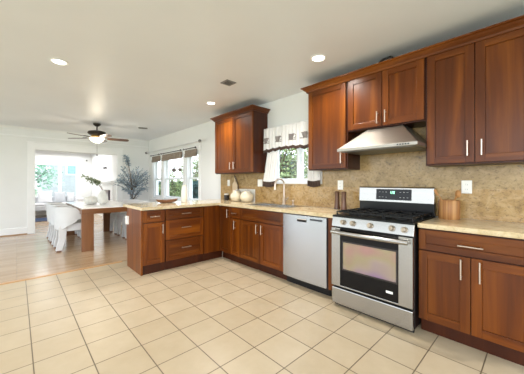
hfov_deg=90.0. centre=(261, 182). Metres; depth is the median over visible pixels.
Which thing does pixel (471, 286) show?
base cabinet
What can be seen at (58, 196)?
throw pillow
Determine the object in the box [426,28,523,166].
upper cabinet
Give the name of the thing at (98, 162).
wall
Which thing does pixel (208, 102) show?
recessed light
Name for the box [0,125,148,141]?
trim
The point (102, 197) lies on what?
vase
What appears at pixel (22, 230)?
baseboard
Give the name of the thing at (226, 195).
jar
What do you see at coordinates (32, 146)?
trim
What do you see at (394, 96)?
upper cabinet
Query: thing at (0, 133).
trim
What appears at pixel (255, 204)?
sink
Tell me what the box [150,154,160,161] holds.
woven shade
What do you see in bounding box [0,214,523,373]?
floor
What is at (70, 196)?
throw pillow
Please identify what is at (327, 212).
countertop
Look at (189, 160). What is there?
window
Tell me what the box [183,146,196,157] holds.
woven shade
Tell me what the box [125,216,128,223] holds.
wall outlet
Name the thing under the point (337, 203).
pepper mill
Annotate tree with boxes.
[35,165,63,193]
[113,154,149,198]
[159,163,182,196]
[178,156,197,180]
[279,148,307,178]
[280,152,307,178]
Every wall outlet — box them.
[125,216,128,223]
[338,180,342,189]
[461,180,471,193]
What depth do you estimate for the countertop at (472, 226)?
2.01 m
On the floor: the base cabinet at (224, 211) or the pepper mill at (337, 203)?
the base cabinet at (224, 211)
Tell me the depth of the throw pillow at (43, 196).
9.57 m
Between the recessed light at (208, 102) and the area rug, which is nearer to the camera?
the recessed light at (208, 102)
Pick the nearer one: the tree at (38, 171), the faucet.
the faucet
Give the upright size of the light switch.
0.120 m
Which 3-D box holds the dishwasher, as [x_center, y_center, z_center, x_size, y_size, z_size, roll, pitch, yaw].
[0.686,0.815,3.238,0.604,0.868,0.630,0,0,-43]
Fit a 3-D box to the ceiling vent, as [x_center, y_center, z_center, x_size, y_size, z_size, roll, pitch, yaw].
[-0.447,-1.316,3.471,0.150,0.010,0.150,0,0,-43]
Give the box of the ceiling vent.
[221,80,235,85]
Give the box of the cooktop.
[332,213,433,224]
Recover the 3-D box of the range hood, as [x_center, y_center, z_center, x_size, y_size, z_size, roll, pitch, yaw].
[1.254,-0.440,2.690,0.543,0.246,0.765,0,0,-43]
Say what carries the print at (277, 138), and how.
attached to the curtain valance
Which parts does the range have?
handle, storage drawer, oven door, control panel, knob, display panel, knob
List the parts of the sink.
bowl, bowl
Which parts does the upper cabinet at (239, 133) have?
door, crown molding, door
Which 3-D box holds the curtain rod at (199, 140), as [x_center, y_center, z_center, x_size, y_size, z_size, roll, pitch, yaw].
[-2.467,-0.916,7.003,0.135,0.072,3.332,0,0,-43]
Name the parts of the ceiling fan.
lamp shade, blade, blade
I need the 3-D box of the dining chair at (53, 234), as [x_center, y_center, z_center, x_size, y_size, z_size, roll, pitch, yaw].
[-4.062,0.849,5.484,0.620,0.800,0.600,0,0,-43]
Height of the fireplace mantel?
1.300 m
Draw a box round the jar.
[224,193,228,199]
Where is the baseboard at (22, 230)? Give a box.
[0,227,26,235]
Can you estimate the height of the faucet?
0.404 m
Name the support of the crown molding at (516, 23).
attached to the upper cabinet at (475, 91)
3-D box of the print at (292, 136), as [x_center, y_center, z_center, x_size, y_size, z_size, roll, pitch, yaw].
[0.434,-0.672,3.867,0.035,0.091,0.147,0,0,-45]
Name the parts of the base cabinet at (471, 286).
door, handle, handle, drawer, handle, door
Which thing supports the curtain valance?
hanging from the curtain rod
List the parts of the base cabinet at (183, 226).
drawer, drawer, drawer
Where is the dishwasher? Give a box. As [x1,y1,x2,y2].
[283,213,331,296]
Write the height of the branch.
0.368 m
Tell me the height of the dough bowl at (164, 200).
0.061 m
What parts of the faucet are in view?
spout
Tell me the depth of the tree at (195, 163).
22.03 m
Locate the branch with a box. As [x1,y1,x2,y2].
[81,174,102,189]
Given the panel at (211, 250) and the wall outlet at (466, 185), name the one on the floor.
the panel at (211, 250)
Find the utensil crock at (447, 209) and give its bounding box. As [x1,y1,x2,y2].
[438,199,459,219]
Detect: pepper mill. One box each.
[334,191,339,208]
[341,192,346,209]
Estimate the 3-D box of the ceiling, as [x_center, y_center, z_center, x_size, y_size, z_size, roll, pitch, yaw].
[-2.196,-1.371,2.348,6.400,0.100,10.830,0,0,-43]
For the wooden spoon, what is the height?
0.247 m
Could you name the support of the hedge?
on the ground
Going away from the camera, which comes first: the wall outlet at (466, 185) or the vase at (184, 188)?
the wall outlet at (466, 185)
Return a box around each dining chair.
[46,202,79,239]
[49,203,80,245]
[53,205,80,252]
[110,199,137,233]
[117,200,147,237]
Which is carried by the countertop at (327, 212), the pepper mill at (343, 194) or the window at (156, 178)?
the pepper mill at (343, 194)
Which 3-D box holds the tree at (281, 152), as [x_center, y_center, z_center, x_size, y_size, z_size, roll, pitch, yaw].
[1.235,-0.226,14.052,3.742,3.714,3.947,0,0,27]
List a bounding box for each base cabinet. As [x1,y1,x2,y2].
[127,208,164,275]
[165,206,202,269]
[219,205,233,260]
[230,207,243,264]
[240,208,286,279]
[419,228,523,365]
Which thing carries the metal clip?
on the crown molding at (516, 23)
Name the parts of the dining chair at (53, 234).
leg, leg, backrest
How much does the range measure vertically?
1.200 m
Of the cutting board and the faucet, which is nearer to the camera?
the faucet
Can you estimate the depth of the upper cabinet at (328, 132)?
3.13 m
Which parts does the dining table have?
leg, leg, leg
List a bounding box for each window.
[35,163,77,195]
[153,157,160,197]
[164,153,182,200]
[186,150,197,200]
[276,148,306,183]
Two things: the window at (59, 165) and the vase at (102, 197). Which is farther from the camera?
the window at (59, 165)
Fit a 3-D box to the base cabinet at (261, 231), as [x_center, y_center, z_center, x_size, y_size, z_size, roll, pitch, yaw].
[0.170,0.812,3.791,0.623,0.874,0.863,0,0,-43]
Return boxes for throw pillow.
[37,190,52,202]
[53,191,65,201]
[66,192,74,201]
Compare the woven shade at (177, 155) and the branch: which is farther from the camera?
the woven shade at (177, 155)
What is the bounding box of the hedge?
[159,180,197,198]
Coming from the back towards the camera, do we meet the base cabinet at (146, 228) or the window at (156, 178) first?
the window at (156, 178)
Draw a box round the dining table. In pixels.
[66,200,128,251]
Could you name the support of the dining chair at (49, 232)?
on the floor
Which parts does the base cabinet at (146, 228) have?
panel, drawer, door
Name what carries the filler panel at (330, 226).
on the floor
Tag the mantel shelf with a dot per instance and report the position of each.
(102, 182)
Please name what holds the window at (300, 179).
in the wall at (497, 194)
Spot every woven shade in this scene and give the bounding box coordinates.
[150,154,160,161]
[160,149,181,160]
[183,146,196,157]
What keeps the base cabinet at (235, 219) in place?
on the floor
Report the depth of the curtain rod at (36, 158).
10.30 m
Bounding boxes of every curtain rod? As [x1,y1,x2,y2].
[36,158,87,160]
[145,139,201,153]
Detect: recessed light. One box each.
[48,58,68,65]
[206,101,215,104]
[310,54,326,61]
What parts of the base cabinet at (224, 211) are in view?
door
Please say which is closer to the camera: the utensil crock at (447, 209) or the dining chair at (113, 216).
the utensil crock at (447, 209)
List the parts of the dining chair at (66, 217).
leg, leg, backrest, seat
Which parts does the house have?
pane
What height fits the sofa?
0.720 m
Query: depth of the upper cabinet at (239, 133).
4.36 m
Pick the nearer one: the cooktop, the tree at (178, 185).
the cooktop
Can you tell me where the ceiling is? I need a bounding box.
[0,0,523,139]
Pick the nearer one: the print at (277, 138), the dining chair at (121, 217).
the print at (277, 138)
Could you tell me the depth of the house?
16.50 m
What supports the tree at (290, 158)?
on the ground
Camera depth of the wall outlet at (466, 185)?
2.41 m
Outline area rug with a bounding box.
[35,217,46,221]
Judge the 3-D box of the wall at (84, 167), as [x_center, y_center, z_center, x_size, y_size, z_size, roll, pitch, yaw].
[-8.841,-0.001,9.613,4.620,2.500,0.120,0,0,-43]
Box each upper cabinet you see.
[210,104,269,173]
[308,81,359,170]
[348,58,425,134]
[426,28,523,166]
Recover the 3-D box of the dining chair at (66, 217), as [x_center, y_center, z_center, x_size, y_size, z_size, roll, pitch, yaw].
[-3.604,0.849,5.009,0.620,0.800,0.600,0,0,-43]
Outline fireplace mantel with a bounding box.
[101,181,115,217]
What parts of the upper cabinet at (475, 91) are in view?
door, handle, handle, door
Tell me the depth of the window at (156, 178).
8.02 m
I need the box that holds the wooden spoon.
[453,190,460,200]
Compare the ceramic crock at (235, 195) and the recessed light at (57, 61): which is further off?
the ceramic crock at (235, 195)
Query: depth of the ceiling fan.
5.82 m
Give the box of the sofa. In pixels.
[35,195,83,210]
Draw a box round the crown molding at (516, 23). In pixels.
[301,15,523,93]
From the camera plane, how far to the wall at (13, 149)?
6.28 m
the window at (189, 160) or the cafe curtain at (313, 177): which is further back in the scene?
the window at (189, 160)
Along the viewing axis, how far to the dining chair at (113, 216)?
6.50 m
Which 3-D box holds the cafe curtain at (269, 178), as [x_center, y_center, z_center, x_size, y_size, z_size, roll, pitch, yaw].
[0.123,-0.217,4.223,0.044,0.588,0.363,0,0,-43]
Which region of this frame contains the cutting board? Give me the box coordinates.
[232,175,238,191]
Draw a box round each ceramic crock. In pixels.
[230,189,240,200]
[240,189,252,201]
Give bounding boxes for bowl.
[156,199,176,202]
[455,190,460,197]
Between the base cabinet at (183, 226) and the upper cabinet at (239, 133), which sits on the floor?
the base cabinet at (183, 226)
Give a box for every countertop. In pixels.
[123,199,340,217]
[417,217,523,238]
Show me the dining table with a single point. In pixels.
(87, 211)
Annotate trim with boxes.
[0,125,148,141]
[0,133,148,147]
[0,261,121,284]
[26,141,122,233]
[150,145,200,201]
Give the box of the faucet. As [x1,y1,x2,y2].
[274,178,288,203]
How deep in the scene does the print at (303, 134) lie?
3.70 m
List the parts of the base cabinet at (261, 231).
door, door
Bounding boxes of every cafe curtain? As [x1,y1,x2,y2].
[262,150,277,186]
[307,169,319,186]
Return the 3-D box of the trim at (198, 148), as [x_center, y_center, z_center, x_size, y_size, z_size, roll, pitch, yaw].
[-2.350,-0.121,7.051,0.200,1.440,3.010,0,0,-43]
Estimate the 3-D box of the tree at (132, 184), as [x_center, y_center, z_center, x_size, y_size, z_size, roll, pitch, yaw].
[-3.610,0.219,7.368,1.031,2.060,0.971,0,0,-43]
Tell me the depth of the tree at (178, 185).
13.66 m
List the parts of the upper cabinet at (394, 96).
door, door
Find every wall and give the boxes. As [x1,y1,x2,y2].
[0,127,148,228]
[35,150,90,215]
[91,154,115,215]
[149,92,523,222]
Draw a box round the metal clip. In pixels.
[377,56,393,62]
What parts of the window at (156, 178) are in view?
sash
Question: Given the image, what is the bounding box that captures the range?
[330,186,435,332]
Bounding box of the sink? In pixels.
[245,203,303,207]
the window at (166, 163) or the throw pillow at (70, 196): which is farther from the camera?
the throw pillow at (70, 196)
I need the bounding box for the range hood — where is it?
[337,125,425,154]
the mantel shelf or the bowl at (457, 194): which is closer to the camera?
the bowl at (457, 194)
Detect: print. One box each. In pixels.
[275,136,281,141]
[289,133,295,139]
[300,131,307,137]
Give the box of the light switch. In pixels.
[258,179,261,186]
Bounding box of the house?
[37,165,75,196]
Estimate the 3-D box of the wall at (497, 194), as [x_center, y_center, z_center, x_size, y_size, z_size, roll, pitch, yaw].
[0.079,-0.036,4.476,0.170,2.570,10.830,0,0,-43]
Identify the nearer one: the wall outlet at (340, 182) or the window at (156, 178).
the wall outlet at (340, 182)
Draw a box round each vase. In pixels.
[83,196,97,203]
[98,190,107,204]
[181,185,186,201]
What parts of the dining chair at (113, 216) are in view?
leg, leg, seat, backrest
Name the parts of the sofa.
backrest, arm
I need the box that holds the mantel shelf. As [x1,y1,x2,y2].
[101,181,115,183]
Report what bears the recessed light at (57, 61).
in the ceiling
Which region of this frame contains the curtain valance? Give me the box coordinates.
[263,120,307,153]
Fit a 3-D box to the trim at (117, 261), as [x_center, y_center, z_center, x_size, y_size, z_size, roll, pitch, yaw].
[-3.821,1.245,2.629,4.410,0.008,0.070,0,0,-43]
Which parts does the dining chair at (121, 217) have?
leg, seat, leg, backrest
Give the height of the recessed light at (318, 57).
0.009 m
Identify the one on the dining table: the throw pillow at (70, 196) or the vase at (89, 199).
the vase at (89, 199)
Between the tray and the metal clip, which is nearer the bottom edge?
the tray
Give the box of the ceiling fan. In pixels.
[68,123,128,155]
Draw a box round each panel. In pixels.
[203,205,221,260]
[328,218,333,289]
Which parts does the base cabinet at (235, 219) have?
drawer, door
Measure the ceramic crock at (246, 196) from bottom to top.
0.216 m
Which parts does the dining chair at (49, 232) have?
leg, backrest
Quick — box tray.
[239,189,254,201]

